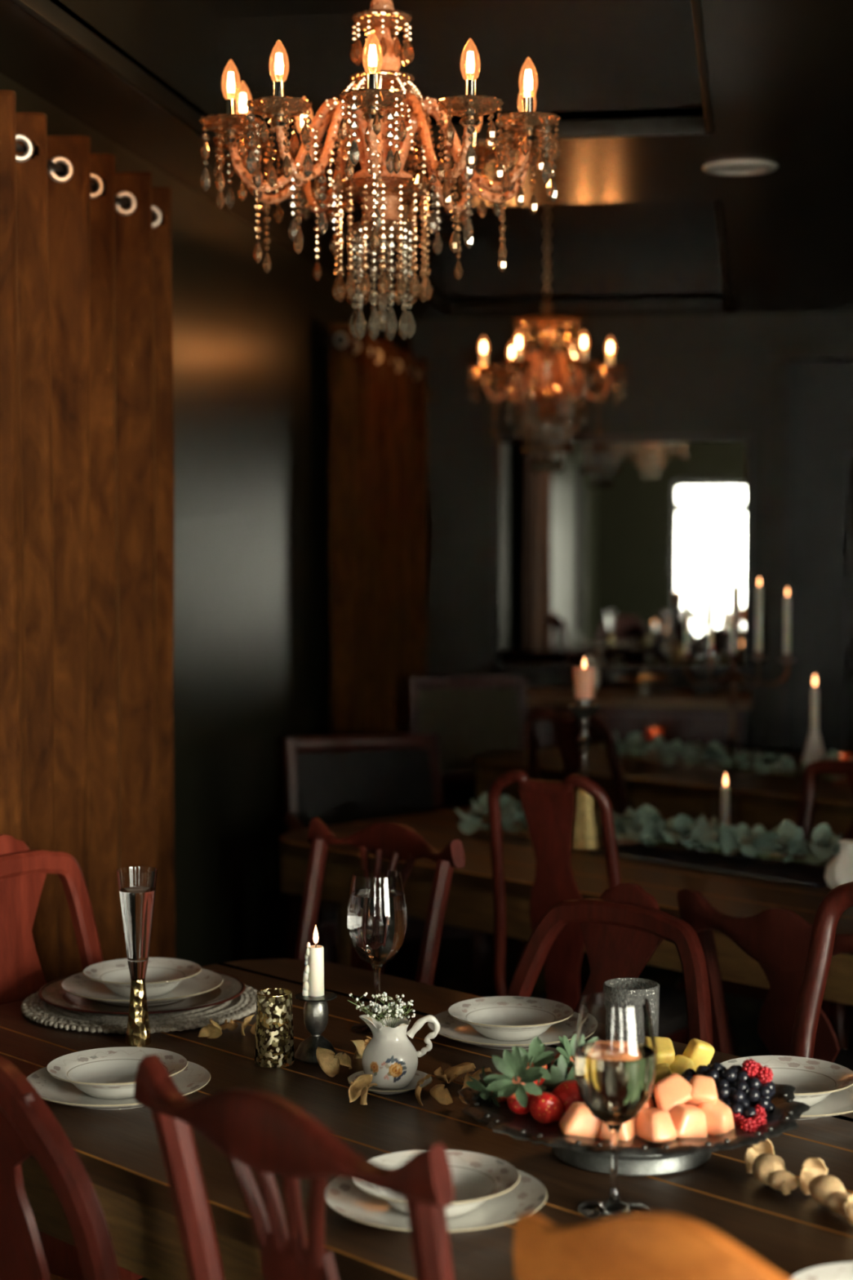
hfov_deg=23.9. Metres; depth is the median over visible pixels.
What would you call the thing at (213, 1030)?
dried leaf
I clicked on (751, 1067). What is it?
raspberry
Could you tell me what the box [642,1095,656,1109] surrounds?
chunk
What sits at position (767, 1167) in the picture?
rosebud
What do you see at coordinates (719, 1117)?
chunk
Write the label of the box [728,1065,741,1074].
blueberry
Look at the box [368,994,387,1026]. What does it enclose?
sprig
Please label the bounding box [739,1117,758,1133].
raspberry
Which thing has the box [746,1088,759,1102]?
blueberry
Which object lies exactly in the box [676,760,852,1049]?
dining chair
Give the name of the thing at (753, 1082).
blueberry
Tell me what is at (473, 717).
upholstered chair
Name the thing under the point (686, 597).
taper candle
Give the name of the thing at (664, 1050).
pineapple chunk
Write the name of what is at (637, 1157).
fruit platter
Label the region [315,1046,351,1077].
dried leaf
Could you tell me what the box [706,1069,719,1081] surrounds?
blueberry
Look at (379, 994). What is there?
sprig
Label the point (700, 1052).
pineapple chunk
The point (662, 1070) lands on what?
pineapple chunk
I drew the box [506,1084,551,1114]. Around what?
strawberry
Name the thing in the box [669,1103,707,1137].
chunk
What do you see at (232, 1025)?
dried leaf
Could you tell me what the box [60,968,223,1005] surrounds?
dinner plate
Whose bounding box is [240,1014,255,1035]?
dried leaf
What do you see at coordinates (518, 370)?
socket
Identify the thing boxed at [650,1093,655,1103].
chunk
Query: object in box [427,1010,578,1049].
dinner plate
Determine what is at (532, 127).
socket
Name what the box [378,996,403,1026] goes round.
sprig
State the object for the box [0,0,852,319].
ceiling
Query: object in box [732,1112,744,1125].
raspberry
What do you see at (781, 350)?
trim
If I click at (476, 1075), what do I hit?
dried petal
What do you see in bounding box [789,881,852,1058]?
dining chair
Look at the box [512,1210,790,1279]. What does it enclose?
dining chair
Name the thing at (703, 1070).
blueberry
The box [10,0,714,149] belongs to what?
trim
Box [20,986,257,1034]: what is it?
placemat
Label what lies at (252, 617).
wall
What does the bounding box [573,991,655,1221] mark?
wine glass
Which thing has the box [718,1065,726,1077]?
blueberry
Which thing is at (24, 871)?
dining chair
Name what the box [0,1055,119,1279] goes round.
dining chair
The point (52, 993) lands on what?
charger plate
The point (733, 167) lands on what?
recessed light
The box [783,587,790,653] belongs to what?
taper candle
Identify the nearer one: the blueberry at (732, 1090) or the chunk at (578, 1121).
the chunk at (578, 1121)
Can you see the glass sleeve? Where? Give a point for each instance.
(725, 806)
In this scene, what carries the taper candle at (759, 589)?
on the candelabra at (733, 674)
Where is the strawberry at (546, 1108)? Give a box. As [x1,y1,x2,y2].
[528,1089,564,1124]
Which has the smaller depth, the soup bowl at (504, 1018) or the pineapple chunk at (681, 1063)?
the pineapple chunk at (681, 1063)
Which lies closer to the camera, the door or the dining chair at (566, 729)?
the dining chair at (566, 729)
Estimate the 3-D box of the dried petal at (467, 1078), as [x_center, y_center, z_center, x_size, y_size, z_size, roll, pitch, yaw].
[0.088,0.642,2.878,0.088,0.045,0.042,-2,3,-27]
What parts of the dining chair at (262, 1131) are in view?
post, crest rail, post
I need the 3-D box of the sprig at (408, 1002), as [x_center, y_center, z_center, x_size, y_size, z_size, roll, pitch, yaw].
[-0.042,0.585,2.963,0.030,0.112,0.041,2,4,29]
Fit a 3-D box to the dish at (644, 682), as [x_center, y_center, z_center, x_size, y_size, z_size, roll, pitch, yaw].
[0.883,0.185,8.165,0.260,0.070,0.260,1,3,9]
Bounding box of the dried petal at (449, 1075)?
[433,1062,475,1083]
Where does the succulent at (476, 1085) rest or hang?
on the fruit platter at (637, 1157)
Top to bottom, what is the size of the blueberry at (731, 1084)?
0.016 m
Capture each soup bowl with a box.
[46,1046,187,1098]
[82,957,201,997]
[351,1149,519,1217]
[447,995,573,1040]
[720,1055,852,1106]
[789,1262,852,1279]
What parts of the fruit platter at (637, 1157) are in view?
dish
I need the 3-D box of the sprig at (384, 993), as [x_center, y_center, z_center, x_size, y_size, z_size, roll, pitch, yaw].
[-0.054,0.580,2.968,0.038,0.122,0.037,1,3,19]
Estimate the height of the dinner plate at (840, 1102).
0.024 m
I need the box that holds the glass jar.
[692,664,716,695]
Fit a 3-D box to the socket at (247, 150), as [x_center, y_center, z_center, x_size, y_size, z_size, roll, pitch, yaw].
[-0.341,-0.929,3.750,0.044,0.076,0.044,1,3,20]
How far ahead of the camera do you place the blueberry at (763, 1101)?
2.59 m
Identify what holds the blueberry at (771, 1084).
on the blueberry
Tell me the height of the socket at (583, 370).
0.076 m
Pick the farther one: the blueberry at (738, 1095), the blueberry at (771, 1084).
the blueberry at (771, 1084)
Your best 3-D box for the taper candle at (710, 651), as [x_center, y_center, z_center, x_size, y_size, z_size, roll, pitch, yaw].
[0.972,-0.074,6.893,0.022,0.264,0.022,1,3,9]
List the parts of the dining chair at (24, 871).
frame, seat rail, leg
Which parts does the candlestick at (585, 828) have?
turned stem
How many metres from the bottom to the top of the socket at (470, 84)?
0.076 m
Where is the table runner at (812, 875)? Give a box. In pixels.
[590,841,826,887]
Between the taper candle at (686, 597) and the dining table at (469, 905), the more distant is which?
the taper candle at (686, 597)
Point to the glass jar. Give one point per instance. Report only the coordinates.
(700, 673)
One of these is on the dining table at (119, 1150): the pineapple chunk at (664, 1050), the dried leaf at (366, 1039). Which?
the dried leaf at (366, 1039)
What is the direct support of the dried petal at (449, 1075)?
on the dining table at (119, 1150)
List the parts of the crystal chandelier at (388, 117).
arm, arm, arm, arm, arm, stem, arm, arm, arm, arm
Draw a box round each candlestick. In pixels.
[294,991,337,1064]
[568,698,602,850]
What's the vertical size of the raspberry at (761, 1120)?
0.023 m
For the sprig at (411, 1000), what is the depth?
2.96 m
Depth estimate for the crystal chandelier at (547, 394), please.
7.12 m
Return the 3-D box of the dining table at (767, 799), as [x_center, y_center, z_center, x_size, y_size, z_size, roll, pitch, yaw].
[1.207,0.823,6.899,0.998,0.747,2.150,-3,4,-44]
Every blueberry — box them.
[683,1068,696,1076]
[683,1075,692,1082]
[697,1065,710,1075]
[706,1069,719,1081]
[711,1062,723,1075]
[716,1079,728,1088]
[717,1085,729,1097]
[717,1093,728,1104]
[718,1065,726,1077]
[723,1068,737,1081]
[727,1087,736,1100]
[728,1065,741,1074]
[728,1081,736,1088]
[730,1102,743,1115]
[731,1089,745,1102]
[734,1080,747,1093]
[736,1070,749,1083]
[738,1097,750,1109]
[742,1106,756,1119]
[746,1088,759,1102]
[747,1076,760,1088]
[756,1096,769,1109]
[758,1084,771,1097]
[761,1080,775,1093]
[765,1102,774,1112]
[770,1087,775,1096]
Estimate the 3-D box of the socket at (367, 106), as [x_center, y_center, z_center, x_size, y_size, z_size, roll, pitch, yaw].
[-0.090,-0.909,3.378,0.044,0.076,0.044,0,3,2]
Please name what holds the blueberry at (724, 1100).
on the raspberry
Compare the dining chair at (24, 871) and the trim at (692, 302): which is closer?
the dining chair at (24, 871)
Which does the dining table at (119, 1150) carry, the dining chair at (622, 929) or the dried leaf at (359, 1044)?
the dried leaf at (359, 1044)
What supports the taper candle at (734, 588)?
on the candelabra at (733, 674)
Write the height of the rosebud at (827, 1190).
0.050 m
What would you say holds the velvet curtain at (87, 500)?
hanging from the curtain rod at (19, 148)
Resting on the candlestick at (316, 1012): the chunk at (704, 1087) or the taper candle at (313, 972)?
the taper candle at (313, 972)
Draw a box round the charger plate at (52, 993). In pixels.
[38,969,245,1014]
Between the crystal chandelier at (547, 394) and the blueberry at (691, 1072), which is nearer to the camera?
the blueberry at (691, 1072)
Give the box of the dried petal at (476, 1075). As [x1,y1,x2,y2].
[462,1067,492,1080]
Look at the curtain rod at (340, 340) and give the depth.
6.87 m
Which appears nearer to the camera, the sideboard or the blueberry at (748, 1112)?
the blueberry at (748, 1112)
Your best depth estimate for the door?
8.44 m
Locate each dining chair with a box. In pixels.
[0,834,143,1279]
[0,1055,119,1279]
[133,1054,454,1279]
[294,817,465,985]
[486,769,737,1056]
[506,881,713,1047]
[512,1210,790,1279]
[524,707,628,993]
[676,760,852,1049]
[676,888,852,1071]
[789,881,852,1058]
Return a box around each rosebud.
[744,1138,799,1195]
[798,1157,849,1217]
[843,1193,852,1226]
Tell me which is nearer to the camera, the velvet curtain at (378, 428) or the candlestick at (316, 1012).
the candlestick at (316, 1012)
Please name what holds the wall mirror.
attached to the wall at (685, 374)
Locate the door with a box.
[785,360,852,757]
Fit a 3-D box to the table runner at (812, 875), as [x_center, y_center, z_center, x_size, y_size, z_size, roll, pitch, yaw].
[0.753,0.546,4.979,0.280,0.012,0.690,-3,4,-44]
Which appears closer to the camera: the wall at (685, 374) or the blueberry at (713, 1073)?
the blueberry at (713, 1073)
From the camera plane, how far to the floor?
7.45 m
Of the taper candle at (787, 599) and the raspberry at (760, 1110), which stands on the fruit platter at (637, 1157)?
the raspberry at (760, 1110)
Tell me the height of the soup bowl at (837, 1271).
0.038 m
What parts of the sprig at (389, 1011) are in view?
stem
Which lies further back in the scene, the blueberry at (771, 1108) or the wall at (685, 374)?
the wall at (685, 374)
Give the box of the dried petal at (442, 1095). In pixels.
[414,1074,453,1106]
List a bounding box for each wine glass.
[346,869,407,1035]
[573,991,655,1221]
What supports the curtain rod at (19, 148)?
attached to the wall at (252, 617)
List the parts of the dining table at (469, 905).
leg, leg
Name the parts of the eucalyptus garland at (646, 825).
stem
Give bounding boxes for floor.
[382,939,418,977]
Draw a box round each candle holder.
[254,987,294,1067]
[800,725,825,764]
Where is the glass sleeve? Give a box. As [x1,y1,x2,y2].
[710,787,740,828]
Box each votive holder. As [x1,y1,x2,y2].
[644,727,663,742]
[839,753,852,759]
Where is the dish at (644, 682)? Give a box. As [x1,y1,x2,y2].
[613,675,676,695]
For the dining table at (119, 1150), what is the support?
on the area rug
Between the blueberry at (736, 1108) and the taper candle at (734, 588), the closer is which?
the blueberry at (736, 1108)
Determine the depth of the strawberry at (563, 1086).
2.63 m
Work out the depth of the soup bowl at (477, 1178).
2.46 m
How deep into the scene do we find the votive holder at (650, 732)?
7.75 m
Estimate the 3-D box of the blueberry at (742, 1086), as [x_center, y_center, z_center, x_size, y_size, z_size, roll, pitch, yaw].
[0.408,0.579,2.612,0.017,0.017,0.017,-2,4,-33]
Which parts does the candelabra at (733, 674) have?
arm, arm, arm, arm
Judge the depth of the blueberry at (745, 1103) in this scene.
2.59 m
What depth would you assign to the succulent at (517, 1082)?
2.58 m
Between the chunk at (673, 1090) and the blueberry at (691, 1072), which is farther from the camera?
the blueberry at (691, 1072)
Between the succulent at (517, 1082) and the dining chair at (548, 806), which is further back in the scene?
the dining chair at (548, 806)
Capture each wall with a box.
[0,72,404,966]
[404,311,852,808]
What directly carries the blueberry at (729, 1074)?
on the blueberry at (731, 1084)
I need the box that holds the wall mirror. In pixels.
[493,434,753,673]
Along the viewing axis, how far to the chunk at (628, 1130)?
2.51 m
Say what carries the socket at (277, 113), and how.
attached to the crystal chandelier at (388, 117)
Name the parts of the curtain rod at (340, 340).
rod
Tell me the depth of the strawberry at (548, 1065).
2.70 m
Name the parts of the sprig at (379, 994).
stem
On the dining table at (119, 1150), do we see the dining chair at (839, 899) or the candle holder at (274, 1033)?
the candle holder at (274, 1033)
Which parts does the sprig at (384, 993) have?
stem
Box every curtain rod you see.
[15,142,163,225]
[318,335,416,377]
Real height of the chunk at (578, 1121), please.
0.044 m
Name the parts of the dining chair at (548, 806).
frame, seat, seat rail, leg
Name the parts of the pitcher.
handle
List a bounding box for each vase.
[582,654,599,691]
[824,840,852,888]
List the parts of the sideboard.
drawer, drawer, drawer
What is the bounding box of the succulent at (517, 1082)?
[483,1045,542,1108]
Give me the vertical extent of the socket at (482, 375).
0.076 m
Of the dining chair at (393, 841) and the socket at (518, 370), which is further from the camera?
the socket at (518, 370)
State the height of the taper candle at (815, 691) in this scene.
0.177 m
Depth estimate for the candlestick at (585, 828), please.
5.19 m
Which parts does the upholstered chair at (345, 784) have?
post, arm, leg, seat, rail, panel, seat rail, post, arm, leg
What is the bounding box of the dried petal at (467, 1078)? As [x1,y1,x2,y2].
[458,1072,475,1105]
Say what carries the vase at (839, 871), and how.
on the dining table at (469, 905)
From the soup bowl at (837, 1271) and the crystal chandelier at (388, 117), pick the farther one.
the crystal chandelier at (388, 117)
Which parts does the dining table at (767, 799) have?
leg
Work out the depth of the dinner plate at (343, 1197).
2.41 m
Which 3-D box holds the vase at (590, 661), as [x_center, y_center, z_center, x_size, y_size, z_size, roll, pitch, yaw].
[0.674,0.137,8.308,0.080,0.150,0.080,1,3,9]
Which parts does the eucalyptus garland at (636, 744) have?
stem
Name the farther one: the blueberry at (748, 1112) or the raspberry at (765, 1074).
the raspberry at (765, 1074)
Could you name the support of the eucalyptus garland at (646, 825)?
on the table runner at (812, 875)
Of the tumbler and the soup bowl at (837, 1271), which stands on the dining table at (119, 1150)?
the tumbler
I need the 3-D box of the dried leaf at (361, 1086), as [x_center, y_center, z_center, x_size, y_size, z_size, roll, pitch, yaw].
[-0.086,0.643,2.890,0.038,0.041,0.046,-2,4,-38]
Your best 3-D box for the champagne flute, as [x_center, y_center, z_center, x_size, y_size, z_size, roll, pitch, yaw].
[-0.462,0.507,3.226,0.065,0.280,0.065,1,3,9]
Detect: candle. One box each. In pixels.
[302,925,324,996]
[572,657,595,698]
[684,584,690,653]
[706,580,714,657]
[720,773,730,791]
[730,575,737,653]
[755,577,762,651]
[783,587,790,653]
[810,673,818,725]
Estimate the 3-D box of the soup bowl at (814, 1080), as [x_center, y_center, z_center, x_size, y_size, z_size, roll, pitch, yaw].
[0.512,0.639,2.884,0.204,0.038,0.204,3,4,44]
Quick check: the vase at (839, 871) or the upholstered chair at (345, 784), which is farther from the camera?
the upholstered chair at (345, 784)
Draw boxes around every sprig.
[346,991,383,1026]
[355,1003,391,1026]
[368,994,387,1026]
[371,993,394,1026]
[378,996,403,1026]
[382,991,404,1026]
[382,998,409,1027]
[393,999,415,1027]
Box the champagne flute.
[116,866,157,1046]
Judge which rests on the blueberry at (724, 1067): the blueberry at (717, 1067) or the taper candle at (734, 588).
the blueberry at (717, 1067)
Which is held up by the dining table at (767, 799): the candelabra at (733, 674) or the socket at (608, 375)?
the candelabra at (733, 674)
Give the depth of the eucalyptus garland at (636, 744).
6.92 m
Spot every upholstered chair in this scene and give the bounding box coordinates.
[282,733,492,996]
[409,675,527,965]
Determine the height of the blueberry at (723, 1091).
0.016 m
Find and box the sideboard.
[506,687,751,748]
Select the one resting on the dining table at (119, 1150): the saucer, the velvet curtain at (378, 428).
the saucer
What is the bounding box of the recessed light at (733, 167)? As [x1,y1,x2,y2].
[702,160,777,176]
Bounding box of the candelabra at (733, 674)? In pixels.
[678,651,795,767]
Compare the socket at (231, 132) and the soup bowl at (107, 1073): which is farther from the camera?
the socket at (231, 132)
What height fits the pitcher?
0.104 m
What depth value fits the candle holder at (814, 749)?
6.86 m
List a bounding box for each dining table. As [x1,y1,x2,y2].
[0,958,852,1279]
[279,804,852,1005]
[473,740,852,957]
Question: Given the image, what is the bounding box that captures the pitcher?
[359,1014,439,1089]
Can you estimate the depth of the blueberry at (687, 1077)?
2.62 m
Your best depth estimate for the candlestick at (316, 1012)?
3.12 m
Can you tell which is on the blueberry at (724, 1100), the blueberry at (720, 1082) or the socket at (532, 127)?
the blueberry at (720, 1082)
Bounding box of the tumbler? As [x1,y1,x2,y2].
[603,977,659,1036]
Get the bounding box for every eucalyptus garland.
[453,791,842,866]
[600,731,852,780]
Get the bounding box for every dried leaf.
[198,1017,222,1038]
[220,1018,238,1031]
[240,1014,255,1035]
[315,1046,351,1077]
[348,1074,377,1105]
[350,1039,367,1058]
[361,1035,371,1044]
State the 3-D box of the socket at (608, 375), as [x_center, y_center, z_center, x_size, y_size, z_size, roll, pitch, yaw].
[0.653,-0.970,7.162,0.044,0.076,0.044,0,3,-1]
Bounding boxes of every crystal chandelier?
[199,0,560,341]
[467,204,626,473]
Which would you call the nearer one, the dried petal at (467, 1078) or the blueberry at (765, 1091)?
the blueberry at (765, 1091)
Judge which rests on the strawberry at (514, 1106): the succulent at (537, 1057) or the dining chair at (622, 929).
the succulent at (537, 1057)
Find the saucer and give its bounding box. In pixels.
[347,1070,432,1094]
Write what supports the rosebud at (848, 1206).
on the dining table at (119, 1150)
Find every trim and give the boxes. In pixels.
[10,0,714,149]
[310,200,731,311]
[764,337,852,752]
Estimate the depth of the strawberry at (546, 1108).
2.57 m
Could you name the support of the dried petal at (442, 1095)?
on the dining table at (119, 1150)
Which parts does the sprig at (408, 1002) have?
stem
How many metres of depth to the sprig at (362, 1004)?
2.96 m
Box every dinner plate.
[26,1061,210,1110]
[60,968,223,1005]
[324,1169,547,1232]
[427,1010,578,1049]
[796,1085,852,1119]
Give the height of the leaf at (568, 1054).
0.072 m
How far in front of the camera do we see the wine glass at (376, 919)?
3.28 m
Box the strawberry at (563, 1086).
[542,1054,583,1113]
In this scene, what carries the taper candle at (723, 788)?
in the glass sleeve
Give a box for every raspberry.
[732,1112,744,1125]
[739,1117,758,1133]
[741,1058,759,1076]
[750,1062,762,1077]
[751,1114,767,1127]
[754,1104,766,1118]
[755,1066,773,1083]
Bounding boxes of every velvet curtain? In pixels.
[0,89,175,1279]
[328,321,427,964]
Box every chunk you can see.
[559,1102,601,1138]
[599,1116,636,1141]
[635,1107,677,1142]
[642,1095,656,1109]
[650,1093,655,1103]
[653,1036,675,1065]
[653,1062,671,1084]
[653,1073,692,1111]
[669,1054,695,1075]
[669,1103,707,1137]
[682,1038,714,1071]
[683,1075,717,1106]
[697,1098,734,1135]
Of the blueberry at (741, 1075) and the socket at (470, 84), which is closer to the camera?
the blueberry at (741, 1075)
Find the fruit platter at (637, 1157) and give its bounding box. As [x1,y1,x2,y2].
[457,1062,810,1176]
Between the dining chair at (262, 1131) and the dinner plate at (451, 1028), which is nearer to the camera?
the dining chair at (262, 1131)
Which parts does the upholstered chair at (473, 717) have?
post, leg, rail, rail, panel, post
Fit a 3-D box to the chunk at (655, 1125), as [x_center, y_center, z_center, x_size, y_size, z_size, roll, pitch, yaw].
[0.285,0.606,2.515,0.039,0.040,0.055,-2,3,-26]
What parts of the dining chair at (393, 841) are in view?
post, crest rail, post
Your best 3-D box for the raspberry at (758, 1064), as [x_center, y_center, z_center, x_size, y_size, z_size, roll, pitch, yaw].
[0.433,0.568,2.658,0.023,0.023,0.022,1,3,17]
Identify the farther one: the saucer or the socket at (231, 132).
the socket at (231, 132)
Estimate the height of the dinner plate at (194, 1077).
0.024 m
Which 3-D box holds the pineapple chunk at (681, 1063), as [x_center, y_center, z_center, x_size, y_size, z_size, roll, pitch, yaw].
[0.346,0.591,2.747,0.032,0.050,0.049,2,4,37]
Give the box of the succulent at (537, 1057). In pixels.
[511,1035,555,1086]
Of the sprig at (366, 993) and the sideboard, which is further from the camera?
the sideboard
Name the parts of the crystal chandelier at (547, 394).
arm, arm, arm, chain, arm, arm, arm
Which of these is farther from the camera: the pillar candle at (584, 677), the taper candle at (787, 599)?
the taper candle at (787, 599)
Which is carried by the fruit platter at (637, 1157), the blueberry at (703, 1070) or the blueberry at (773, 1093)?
the blueberry at (773, 1093)
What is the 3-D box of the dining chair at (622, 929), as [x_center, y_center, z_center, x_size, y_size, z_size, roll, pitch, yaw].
[0.160,0.916,3.412,0.585,0.952,0.562,-3,4,-44]
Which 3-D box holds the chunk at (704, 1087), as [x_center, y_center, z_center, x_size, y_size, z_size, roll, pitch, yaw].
[0.346,0.578,2.555,0.040,0.053,0.056,0,3,-8]
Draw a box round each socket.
[220,98,240,144]
[240,149,249,159]
[268,80,290,128]
[361,73,383,121]
[459,79,481,127]
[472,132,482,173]
[478,372,488,377]
[513,367,524,373]
[517,96,538,142]
[578,367,589,373]
[605,372,615,377]
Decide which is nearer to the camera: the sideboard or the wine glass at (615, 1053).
the wine glass at (615, 1053)
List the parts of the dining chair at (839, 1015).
leg, seat rail, frame, leg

